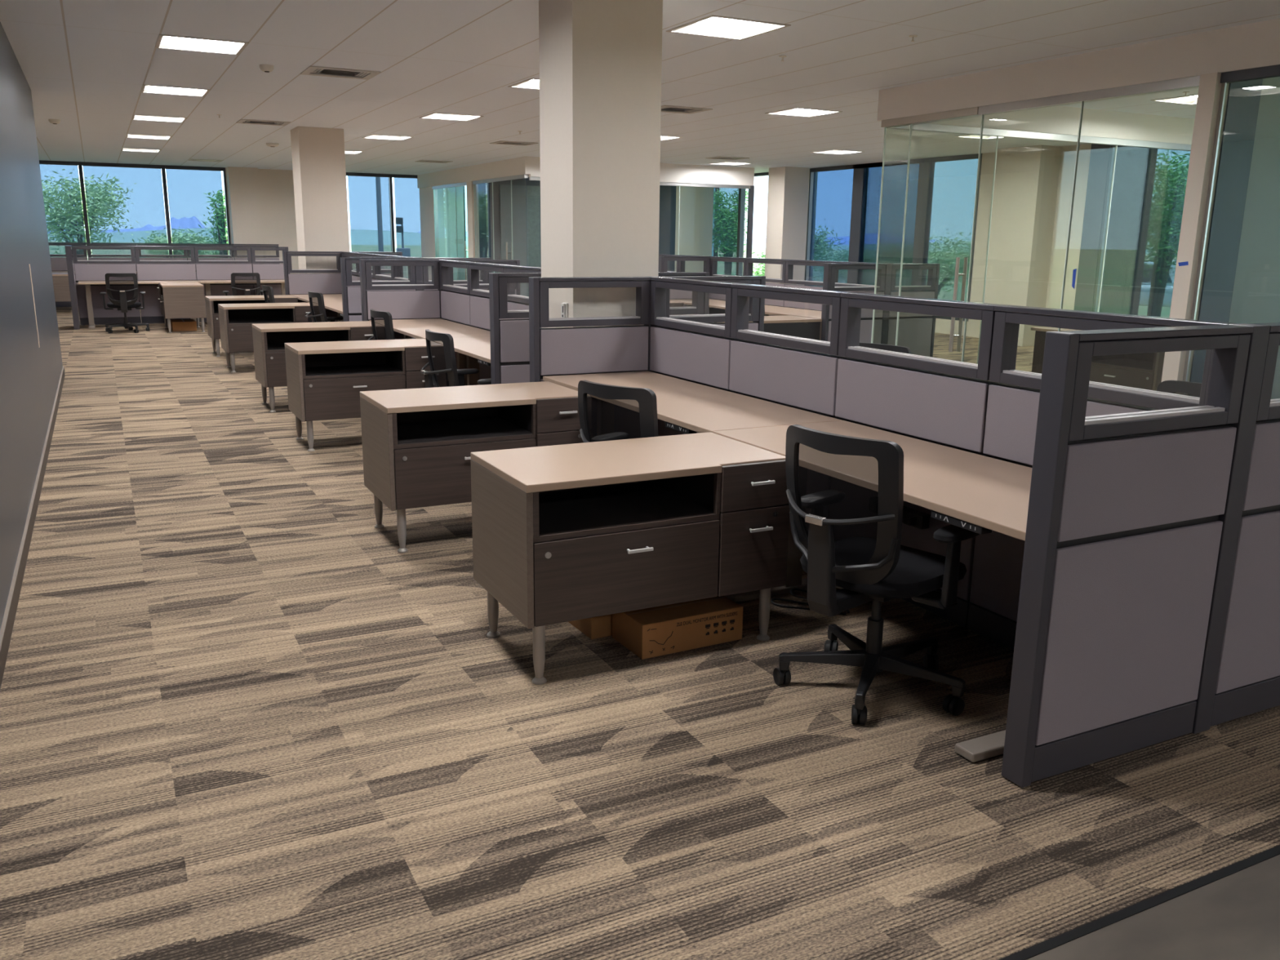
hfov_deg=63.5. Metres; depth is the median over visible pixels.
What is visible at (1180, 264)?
tape
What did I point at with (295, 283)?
partition panel
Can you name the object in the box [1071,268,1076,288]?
tape
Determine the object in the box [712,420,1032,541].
countertop
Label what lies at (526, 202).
window
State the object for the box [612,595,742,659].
cardboard box
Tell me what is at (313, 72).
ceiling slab
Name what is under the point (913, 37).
sprinkler
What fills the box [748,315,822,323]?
countertop
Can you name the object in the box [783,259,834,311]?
partition panel
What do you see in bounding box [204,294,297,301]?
countertop
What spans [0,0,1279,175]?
ceiling
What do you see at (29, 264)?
wall strip
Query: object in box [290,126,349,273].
pillar
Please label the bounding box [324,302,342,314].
countertop
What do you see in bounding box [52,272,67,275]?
countertop
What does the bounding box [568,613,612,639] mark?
cardboard box
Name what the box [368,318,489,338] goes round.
countertop
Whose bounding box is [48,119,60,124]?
smoke detector
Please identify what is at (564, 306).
controller
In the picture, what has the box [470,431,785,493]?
countertop
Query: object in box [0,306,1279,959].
floor
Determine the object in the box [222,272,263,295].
chair
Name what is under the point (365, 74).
ceiling vent
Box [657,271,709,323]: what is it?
partition panel
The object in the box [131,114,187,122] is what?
ceiling light
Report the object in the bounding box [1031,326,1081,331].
countertop
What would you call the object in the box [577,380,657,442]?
chair
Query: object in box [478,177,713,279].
wall
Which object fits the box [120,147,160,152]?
ceiling light
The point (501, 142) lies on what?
ceiling vent
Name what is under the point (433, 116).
light panel
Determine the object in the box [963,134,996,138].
light panel
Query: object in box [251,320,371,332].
countertop
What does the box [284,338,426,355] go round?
countertop
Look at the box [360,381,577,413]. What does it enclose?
countertop
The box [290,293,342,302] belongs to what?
countertop
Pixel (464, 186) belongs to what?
window
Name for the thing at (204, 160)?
ceiling vent
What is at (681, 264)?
partition panel
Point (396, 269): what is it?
partition panel
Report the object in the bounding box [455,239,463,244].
light switch
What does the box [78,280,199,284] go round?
countertop
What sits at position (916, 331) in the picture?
partition panel
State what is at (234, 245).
partition panel
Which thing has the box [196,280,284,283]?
countertop
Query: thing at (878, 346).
chair
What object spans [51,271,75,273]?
desk
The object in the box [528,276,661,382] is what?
partition panel
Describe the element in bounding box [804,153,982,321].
window
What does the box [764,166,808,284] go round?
pillar
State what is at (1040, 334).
office desk
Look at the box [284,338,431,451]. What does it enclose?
credenza
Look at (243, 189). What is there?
wall
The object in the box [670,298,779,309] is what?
countertop
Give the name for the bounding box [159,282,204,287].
countertop
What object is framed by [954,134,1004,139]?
ceiling light
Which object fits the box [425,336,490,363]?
countertop
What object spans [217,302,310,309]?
countertop
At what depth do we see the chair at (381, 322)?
8.72 m
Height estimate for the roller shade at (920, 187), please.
2.570 m
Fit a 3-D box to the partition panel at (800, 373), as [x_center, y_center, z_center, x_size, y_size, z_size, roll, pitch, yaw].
[0.734,-0.319,5.320,0.084,1.319,0.938,-6,15,-27]
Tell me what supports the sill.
attached to the wall at (1068, 157)
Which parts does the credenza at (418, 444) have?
panel, leg, leg, file drawer, box drawer, pedestal drawer, handle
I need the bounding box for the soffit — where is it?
[877,17,1279,120]
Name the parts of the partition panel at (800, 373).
glazing frame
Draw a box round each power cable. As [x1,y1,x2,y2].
[770,598,849,614]
[790,588,807,599]
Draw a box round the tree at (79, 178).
[79,177,92,253]
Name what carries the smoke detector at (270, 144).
attached to the ceiling at (85, 64)
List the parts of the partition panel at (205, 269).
glazing frame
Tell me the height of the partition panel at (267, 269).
1.320 m
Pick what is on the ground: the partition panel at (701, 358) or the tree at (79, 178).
the tree at (79, 178)
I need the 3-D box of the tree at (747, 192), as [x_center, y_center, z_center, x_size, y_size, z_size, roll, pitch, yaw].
[2.948,-7.669,33.976,1.451,3.858,1.857,12,17,39]
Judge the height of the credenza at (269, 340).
0.741 m
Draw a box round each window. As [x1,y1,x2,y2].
[39,160,231,260]
[346,172,422,278]
[431,173,528,279]
[463,186,466,273]
[499,184,540,296]
[528,176,754,257]
[711,172,768,275]
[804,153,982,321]
[871,75,1199,361]
[886,123,1191,364]
[1073,143,1190,317]
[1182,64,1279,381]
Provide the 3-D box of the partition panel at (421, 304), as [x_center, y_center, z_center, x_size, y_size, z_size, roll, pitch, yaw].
[-2.326,-1.522,10.301,0.850,1.320,0.084,-6,15,-27]
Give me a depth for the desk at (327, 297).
13.53 m
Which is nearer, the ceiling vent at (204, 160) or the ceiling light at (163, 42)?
the ceiling light at (163, 42)
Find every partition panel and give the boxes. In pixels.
[48,242,87,306]
[64,245,79,328]
[71,245,141,325]
[85,242,139,300]
[133,245,199,323]
[137,243,186,260]
[186,243,234,279]
[194,246,252,322]
[233,244,279,265]
[250,246,288,295]
[282,251,342,321]
[340,257,422,321]
[341,251,359,286]
[349,251,403,277]
[355,253,377,286]
[359,259,446,339]
[373,253,392,280]
[391,255,409,280]
[422,257,491,289]
[439,259,475,368]
[448,259,519,295]
[468,262,511,379]
[488,272,541,384]
[502,265,541,319]
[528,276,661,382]
[649,276,738,436]
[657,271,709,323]
[658,253,682,272]
[658,256,710,315]
[663,275,765,337]
[678,255,711,314]
[709,256,746,314]
[728,283,846,418]
[745,257,786,315]
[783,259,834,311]
[821,262,892,355]
[830,261,884,292]
[835,292,1008,627]
[887,263,939,371]
[967,305,1240,649]
[1001,323,1270,787]
[1210,322,1279,726]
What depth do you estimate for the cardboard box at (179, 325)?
16.70 m
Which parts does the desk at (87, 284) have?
lift leg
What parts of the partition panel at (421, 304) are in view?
post, glazing frame, post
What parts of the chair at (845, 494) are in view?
leg, backrest frame, leg, seat, leg, armrest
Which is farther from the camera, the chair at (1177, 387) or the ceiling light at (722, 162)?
the ceiling light at (722, 162)
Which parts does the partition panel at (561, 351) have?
post, glazing frame, post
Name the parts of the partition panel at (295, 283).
post, glazing frame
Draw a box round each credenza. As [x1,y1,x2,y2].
[52,272,71,302]
[157,282,206,333]
[204,294,297,356]
[217,302,313,372]
[251,320,374,412]
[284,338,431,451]
[360,381,582,552]
[470,431,789,684]
[669,300,684,315]
[716,315,822,340]
[1089,351,1164,408]
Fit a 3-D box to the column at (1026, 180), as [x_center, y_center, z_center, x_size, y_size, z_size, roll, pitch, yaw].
[5.903,-3.622,16.113,0.420,2.970,0.900,-6,15,-27]
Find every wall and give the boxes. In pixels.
[0,22,62,629]
[225,167,298,269]
[226,166,263,257]
[417,156,530,188]
[419,186,439,279]
[437,186,465,279]
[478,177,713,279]
[528,156,754,186]
[804,168,809,279]
[927,106,1194,144]
[967,143,1091,337]
[1160,71,1279,399]
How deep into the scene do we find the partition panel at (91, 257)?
21.79 m
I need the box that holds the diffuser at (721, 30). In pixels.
[674,22,782,38]
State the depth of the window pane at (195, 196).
22.97 m
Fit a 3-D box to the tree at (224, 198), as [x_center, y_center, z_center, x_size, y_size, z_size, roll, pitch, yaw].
[-12.541,-7.025,31.219,1.378,3.471,1.240,7,15,26]
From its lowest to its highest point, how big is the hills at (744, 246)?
4.929 m
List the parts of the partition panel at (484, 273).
glazing frame, post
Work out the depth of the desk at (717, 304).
13.55 m
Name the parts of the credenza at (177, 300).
pedestal drawer, file drawer, leg, leg, panel, leg, leg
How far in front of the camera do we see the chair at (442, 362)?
6.90 m
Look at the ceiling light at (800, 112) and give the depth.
11.94 m
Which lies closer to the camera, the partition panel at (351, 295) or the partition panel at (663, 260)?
the partition panel at (351, 295)
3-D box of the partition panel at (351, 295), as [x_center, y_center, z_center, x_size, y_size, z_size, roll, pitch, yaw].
[-2.737,-1.710,11.079,0.850,1.320,0.084,-6,15,-27]
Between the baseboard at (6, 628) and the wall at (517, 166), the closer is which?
the baseboard at (6, 628)
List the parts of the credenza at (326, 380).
panel, leg, leg, file drawer, handle, box drawer, pedestal drawer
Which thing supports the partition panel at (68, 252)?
on the floor
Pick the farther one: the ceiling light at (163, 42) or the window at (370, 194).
the window at (370, 194)
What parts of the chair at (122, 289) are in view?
armrest, leg, leg, backrest frame, seat, leg, armrest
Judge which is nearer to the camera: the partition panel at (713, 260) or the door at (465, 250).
the partition panel at (713, 260)
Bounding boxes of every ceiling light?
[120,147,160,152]
[125,133,172,139]
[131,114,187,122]
[140,84,210,97]
[155,34,248,55]
[344,150,364,154]
[361,134,413,140]
[418,112,484,120]
[507,78,539,89]
[660,135,681,140]
[666,14,791,39]
[707,158,751,164]
[765,107,842,117]
[810,149,862,154]
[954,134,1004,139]
[1151,94,1197,105]
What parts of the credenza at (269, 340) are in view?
panel, leg, leg, file drawer, box drawer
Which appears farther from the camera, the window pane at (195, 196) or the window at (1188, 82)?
the window pane at (195, 196)
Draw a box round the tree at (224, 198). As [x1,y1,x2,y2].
[222,189,228,257]
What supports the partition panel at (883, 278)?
on the floor
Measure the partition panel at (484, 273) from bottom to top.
1.320 m
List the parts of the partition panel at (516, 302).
glazing frame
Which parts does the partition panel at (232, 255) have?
glazing frame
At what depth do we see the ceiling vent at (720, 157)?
18.54 m
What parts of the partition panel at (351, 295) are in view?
post, glazing frame, post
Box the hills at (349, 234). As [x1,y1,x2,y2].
[166,229,765,245]
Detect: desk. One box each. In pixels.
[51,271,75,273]
[78,280,199,328]
[196,280,285,323]
[290,293,342,321]
[324,302,343,320]
[368,318,489,386]
[425,336,490,385]
[542,370,841,434]
[670,298,779,315]
[712,420,1032,762]
[764,306,822,319]
[1031,326,1081,373]
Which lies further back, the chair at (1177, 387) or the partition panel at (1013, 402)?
the chair at (1177, 387)
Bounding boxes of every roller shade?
[808,163,919,291]
[857,162,933,291]
[860,158,977,301]
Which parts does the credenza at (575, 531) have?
leg, panel, leg, file drawer, handle, pedestal drawer, box drawer, handle, handle, leg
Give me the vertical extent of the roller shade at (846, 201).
2.570 m
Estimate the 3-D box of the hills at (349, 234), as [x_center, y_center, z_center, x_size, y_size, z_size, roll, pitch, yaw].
[-56.831,-69.773,300.005,453.349,5.062,289.255,-6,15,-27]
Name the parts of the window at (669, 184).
header rail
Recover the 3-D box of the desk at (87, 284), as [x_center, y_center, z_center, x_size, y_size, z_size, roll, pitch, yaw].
[-8.387,-2.966,17.411,1.820,0.737,0.775,-6,15,-27]
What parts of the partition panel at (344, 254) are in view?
glazing frame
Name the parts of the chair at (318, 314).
backrest frame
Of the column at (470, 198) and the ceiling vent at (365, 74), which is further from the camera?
the column at (470, 198)
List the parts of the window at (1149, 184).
frame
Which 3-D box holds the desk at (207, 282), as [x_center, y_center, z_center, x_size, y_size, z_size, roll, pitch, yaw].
[-6.894,-3.122,18.161,1.515,0.737,0.775,-6,15,-27]
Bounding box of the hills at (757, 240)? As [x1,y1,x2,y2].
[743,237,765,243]
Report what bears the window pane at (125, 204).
attached to the window at (125, 202)
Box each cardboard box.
[170,319,196,331]
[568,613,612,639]
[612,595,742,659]
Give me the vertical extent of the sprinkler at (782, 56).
0.038 m
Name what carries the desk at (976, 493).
on the floor
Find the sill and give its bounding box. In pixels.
[934,318,968,336]
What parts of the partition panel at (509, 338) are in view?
post, glazing frame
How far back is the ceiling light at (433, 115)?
12.82 m
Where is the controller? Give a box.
[560,302,568,317]
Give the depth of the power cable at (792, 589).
4.59 m
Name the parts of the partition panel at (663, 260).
post, glazing frame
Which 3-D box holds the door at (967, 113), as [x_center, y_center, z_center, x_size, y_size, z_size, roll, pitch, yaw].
[2.648,-2.037,9.765,0.129,2.690,1.272,-6,15,-27]
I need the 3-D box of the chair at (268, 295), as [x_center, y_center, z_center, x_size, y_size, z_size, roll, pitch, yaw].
[-4.398,-1.974,12.991,0.646,0.925,0.665,4,13,12]
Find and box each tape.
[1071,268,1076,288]
[1177,261,1188,266]
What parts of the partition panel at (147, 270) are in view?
glazing frame, frame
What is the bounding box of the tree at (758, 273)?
[751,250,765,275]
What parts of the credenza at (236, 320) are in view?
panel, leg, leg, file drawer, box drawer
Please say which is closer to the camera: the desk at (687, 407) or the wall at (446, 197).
the desk at (687, 407)
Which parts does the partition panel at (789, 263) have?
glazing frame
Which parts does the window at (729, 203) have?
frame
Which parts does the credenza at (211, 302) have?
panel, leg, file drawer, leg, box drawer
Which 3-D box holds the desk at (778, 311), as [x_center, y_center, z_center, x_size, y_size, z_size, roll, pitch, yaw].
[1.835,-1.573,12.009,0.801,0.737,1.790,-6,15,-27]
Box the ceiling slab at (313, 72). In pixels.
[200,71,719,162]
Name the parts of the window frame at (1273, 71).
header rail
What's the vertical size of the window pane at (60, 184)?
2.570 m
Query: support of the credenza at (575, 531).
on the floor
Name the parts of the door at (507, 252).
pull handle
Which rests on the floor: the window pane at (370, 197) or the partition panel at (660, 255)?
the partition panel at (660, 255)
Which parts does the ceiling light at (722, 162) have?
trim frame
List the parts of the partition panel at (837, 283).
glazing frame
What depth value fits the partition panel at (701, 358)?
6.03 m
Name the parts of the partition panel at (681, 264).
glazing frame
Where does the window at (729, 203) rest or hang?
in the wall at (667, 224)
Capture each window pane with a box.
[39,164,87,254]
[82,165,168,254]
[165,168,227,260]
[347,175,391,273]
[394,177,422,278]
[711,187,738,275]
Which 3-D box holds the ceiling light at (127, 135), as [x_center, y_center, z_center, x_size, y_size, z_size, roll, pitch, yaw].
[-7.513,-5.282,15.804,0.624,0.081,0.624,-6,15,-27]
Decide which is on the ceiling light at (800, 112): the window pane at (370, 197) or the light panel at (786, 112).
the light panel at (786, 112)
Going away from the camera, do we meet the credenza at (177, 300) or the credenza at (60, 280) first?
the credenza at (177, 300)
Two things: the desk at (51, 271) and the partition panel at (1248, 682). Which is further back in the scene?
the desk at (51, 271)
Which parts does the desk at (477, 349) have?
lift leg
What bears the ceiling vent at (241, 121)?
in the ceiling at (85, 64)
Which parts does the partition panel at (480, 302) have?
glazing frame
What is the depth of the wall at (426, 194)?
24.64 m
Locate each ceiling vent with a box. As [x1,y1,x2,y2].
[187,159,223,162]
[235,119,290,125]
[300,66,381,79]
[416,160,451,163]
[489,140,537,145]
[661,105,712,114]
[706,155,749,159]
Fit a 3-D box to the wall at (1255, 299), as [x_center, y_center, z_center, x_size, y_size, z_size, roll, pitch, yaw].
[6.594,-1.877,8.679,6.160,2.970,0.140,-6,15,-27]
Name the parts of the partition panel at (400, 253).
glazing frame, post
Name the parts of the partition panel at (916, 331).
glazing frame, post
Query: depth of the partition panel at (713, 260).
14.21 m
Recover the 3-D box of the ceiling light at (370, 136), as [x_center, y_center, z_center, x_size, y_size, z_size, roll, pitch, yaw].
[-3.761,-5.138,15.390,0.624,0.081,0.624,-6,15,-27]
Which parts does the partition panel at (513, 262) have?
post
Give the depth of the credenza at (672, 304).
13.51 m
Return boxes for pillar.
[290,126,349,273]
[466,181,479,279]
[538,0,662,328]
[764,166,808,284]
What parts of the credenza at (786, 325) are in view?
panel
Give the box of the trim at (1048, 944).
[999,844,1279,959]
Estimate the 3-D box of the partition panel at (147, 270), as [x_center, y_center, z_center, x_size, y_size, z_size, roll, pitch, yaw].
[-8.182,-3.377,17.920,0.935,1.319,0.084,-6,15,-27]
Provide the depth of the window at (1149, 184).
14.58 m
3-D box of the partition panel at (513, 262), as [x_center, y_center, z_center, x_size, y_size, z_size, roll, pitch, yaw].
[-1.606,-1.598,10.663,0.770,1.320,0.084,-6,15,-27]
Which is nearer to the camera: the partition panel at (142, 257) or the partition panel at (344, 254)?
the partition panel at (344, 254)
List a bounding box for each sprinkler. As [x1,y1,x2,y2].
[778,55,786,61]
[908,35,917,41]
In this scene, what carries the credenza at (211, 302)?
on the floor
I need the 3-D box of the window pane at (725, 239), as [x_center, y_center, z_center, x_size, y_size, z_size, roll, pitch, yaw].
[1.867,-5.705,24.234,0.003,2.570,1.578,-6,15,-27]
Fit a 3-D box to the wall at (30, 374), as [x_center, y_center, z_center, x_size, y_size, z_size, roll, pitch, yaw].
[-2.412,-0.771,3.455,0.160,2.970,17.500,-6,15,-27]
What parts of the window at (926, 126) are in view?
header rail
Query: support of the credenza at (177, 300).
on the floor
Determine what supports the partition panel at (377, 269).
on the floor
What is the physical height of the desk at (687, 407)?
0.737 m
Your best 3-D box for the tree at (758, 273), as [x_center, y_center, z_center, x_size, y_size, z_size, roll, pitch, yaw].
[3.908,-5.763,29.911,2.212,2.036,2.240,10,16,35]
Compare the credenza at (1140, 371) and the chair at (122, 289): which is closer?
the credenza at (1140, 371)
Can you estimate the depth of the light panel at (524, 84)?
10.04 m
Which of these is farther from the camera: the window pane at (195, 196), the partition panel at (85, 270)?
the window pane at (195, 196)
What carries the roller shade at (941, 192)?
attached to the window at (844, 201)
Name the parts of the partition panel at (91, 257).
glazing frame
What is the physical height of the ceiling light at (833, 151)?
0.081 m
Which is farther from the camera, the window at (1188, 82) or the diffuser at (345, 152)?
the diffuser at (345, 152)
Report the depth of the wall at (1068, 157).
15.66 m
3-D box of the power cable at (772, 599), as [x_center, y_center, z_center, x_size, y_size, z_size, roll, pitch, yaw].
[0.734,0.546,4.471,0.344,0.018,0.099,4,14,15]
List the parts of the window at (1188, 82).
header rail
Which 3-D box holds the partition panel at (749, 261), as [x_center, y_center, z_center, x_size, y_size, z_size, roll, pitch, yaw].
[1.618,-2.175,13.310,0.084,1.319,0.900,-6,15,-27]
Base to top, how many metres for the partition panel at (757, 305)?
1.320 m
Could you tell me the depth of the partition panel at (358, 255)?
13.21 m
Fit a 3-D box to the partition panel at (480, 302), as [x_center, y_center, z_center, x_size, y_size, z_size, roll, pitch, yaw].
[-1.329,-1.259,9.231,0.084,1.319,0.930,-6,15,-27]
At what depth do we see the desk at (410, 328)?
9.19 m
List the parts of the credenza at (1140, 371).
file drawer, panel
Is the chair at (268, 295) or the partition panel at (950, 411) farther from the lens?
the chair at (268, 295)
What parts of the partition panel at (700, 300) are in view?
glazing frame, post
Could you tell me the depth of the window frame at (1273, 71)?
7.09 m
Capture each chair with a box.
[100,273,149,333]
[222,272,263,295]
[262,284,275,302]
[305,291,343,322]
[368,309,395,340]
[420,328,491,387]
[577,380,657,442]
[773,424,979,724]
[858,342,911,368]
[1153,380,1201,409]
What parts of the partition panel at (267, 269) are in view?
glazing frame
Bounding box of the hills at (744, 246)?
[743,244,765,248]
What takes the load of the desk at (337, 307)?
on the floor
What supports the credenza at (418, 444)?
on the floor
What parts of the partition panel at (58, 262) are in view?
frame, glazing frame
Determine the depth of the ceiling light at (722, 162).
19.99 m
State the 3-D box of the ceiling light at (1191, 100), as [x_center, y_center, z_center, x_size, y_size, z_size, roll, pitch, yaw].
[5.564,-3.824,10.280,0.624,0.081,0.624,-6,15,-27]
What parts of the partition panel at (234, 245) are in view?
glazing frame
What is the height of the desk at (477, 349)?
0.737 m
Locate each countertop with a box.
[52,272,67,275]
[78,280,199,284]
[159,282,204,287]
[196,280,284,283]
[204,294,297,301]
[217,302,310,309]
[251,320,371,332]
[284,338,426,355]
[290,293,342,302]
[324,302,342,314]
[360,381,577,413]
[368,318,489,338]
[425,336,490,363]
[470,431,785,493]
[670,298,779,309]
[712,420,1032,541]
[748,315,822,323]
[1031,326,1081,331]
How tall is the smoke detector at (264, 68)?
0.056 m
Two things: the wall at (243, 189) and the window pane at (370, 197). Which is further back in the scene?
the window pane at (370, 197)
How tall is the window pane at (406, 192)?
2.570 m
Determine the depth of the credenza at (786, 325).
10.87 m
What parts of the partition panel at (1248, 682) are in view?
frame, glazing frame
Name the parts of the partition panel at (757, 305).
glazing frame, post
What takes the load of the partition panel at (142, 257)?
on the floor
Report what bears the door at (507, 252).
attached to the window at (524, 175)
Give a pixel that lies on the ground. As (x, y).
(757, 251)
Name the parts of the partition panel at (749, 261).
glazing frame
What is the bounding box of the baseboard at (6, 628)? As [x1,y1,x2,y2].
[0,366,65,689]
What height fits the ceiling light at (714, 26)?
0.081 m
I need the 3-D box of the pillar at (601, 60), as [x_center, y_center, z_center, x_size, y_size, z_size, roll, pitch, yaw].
[-0.263,-1.484,6.625,0.590,2.970,0.520,-6,15,-27]
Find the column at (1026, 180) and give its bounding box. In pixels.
[983,145,1062,346]
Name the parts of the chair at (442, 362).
backrest frame, armrest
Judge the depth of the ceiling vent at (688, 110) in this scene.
11.67 m
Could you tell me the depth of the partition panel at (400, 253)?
14.66 m
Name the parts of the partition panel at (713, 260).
glazing frame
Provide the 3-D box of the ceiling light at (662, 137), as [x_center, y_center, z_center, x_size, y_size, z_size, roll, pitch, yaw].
[0.193,-4.976,14.914,0.624,0.081,0.624,-6,15,-27]
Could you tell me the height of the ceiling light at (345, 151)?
0.081 m
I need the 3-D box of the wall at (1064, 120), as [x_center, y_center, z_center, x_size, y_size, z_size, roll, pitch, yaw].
[5.104,-3.903,11.358,6.040,0.280,0.100,-6,15,-27]
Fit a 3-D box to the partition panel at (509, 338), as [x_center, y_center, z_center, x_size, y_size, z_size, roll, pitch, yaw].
[-0.593,-0.732,7.013,0.850,1.320,0.084,-6,15,-27]
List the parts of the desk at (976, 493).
lift leg, power strip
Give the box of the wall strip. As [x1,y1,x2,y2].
[29,263,39,347]
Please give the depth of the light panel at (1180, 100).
10.50 m
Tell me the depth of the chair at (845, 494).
3.36 m
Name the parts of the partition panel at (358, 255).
glazing frame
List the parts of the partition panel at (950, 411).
glazing frame, frame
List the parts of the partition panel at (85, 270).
glazing frame, frame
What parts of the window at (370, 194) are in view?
frame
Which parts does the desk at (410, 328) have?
lift leg, lift leg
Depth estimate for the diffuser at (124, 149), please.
18.60 m
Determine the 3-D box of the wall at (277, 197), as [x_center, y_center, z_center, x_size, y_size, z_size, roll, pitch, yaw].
[-8.147,-5.654,24.038,2.600,2.970,0.220,-6,15,-27]
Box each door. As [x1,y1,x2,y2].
[460,186,467,279]
[493,180,511,259]
[880,106,982,351]
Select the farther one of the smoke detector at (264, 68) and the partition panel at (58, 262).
the partition panel at (58, 262)
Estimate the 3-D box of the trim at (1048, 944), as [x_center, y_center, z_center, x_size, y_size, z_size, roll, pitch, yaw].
[3.707,0.813,3.754,16.200,0.102,0.025,-6,15,-27]
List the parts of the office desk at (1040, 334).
leg panel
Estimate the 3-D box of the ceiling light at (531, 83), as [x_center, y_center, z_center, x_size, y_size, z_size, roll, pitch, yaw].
[-0.863,-3.817,9.897,0.624,0.081,0.624,-6,15,-27]
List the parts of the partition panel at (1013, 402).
frame, glazing frame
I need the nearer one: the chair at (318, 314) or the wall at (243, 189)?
the chair at (318, 314)
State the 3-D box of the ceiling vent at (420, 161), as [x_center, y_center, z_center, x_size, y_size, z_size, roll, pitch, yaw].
[-4.045,-6.264,20.287,0.612,0.043,0.512,-6,15,-27]
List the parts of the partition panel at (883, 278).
post, glazing frame, post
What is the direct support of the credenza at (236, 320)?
on the floor
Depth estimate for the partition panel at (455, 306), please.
9.96 m
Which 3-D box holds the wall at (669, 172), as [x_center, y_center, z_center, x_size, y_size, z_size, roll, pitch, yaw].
[0.138,-5.932,19.926,4.840,0.350,0.100,-6,15,-27]
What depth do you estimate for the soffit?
7.80 m
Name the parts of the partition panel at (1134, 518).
post, frame, glazing frame, post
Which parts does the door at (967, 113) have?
pull handle, pull handle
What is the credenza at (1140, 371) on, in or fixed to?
on the floor
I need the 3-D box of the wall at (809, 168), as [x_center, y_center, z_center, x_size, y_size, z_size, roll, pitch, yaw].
[3.411,-4.912,21.499,0.200,2.970,0.430,-6,15,-27]
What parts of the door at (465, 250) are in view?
pull handle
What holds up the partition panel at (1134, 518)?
on the floor
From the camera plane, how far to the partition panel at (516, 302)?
8.46 m
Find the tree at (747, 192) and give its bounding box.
[743,187,755,254]
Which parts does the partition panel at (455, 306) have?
glazing frame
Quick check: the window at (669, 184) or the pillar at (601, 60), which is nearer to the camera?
the pillar at (601, 60)
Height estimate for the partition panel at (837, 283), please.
1.319 m
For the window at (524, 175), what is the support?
in the wall at (517, 166)
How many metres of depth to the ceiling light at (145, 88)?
10.80 m
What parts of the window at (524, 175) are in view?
header rail, header rail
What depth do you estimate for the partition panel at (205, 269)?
18.23 m
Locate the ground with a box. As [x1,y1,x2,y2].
[86,243,765,275]
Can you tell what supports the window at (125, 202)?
in the wall at (277, 197)
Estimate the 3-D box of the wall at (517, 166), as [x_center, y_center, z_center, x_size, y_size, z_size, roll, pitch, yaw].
[-3.688,-6.467,21.906,0.100,0.305,7.240,-6,15,-27]
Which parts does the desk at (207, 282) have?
lift leg, lift leg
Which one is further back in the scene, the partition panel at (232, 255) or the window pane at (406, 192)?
the window pane at (406, 192)
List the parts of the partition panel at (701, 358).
glazing frame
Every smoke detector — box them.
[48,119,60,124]
[259,64,274,72]
[266,142,279,146]
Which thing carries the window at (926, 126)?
in the wall at (1064, 120)
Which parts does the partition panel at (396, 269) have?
glazing frame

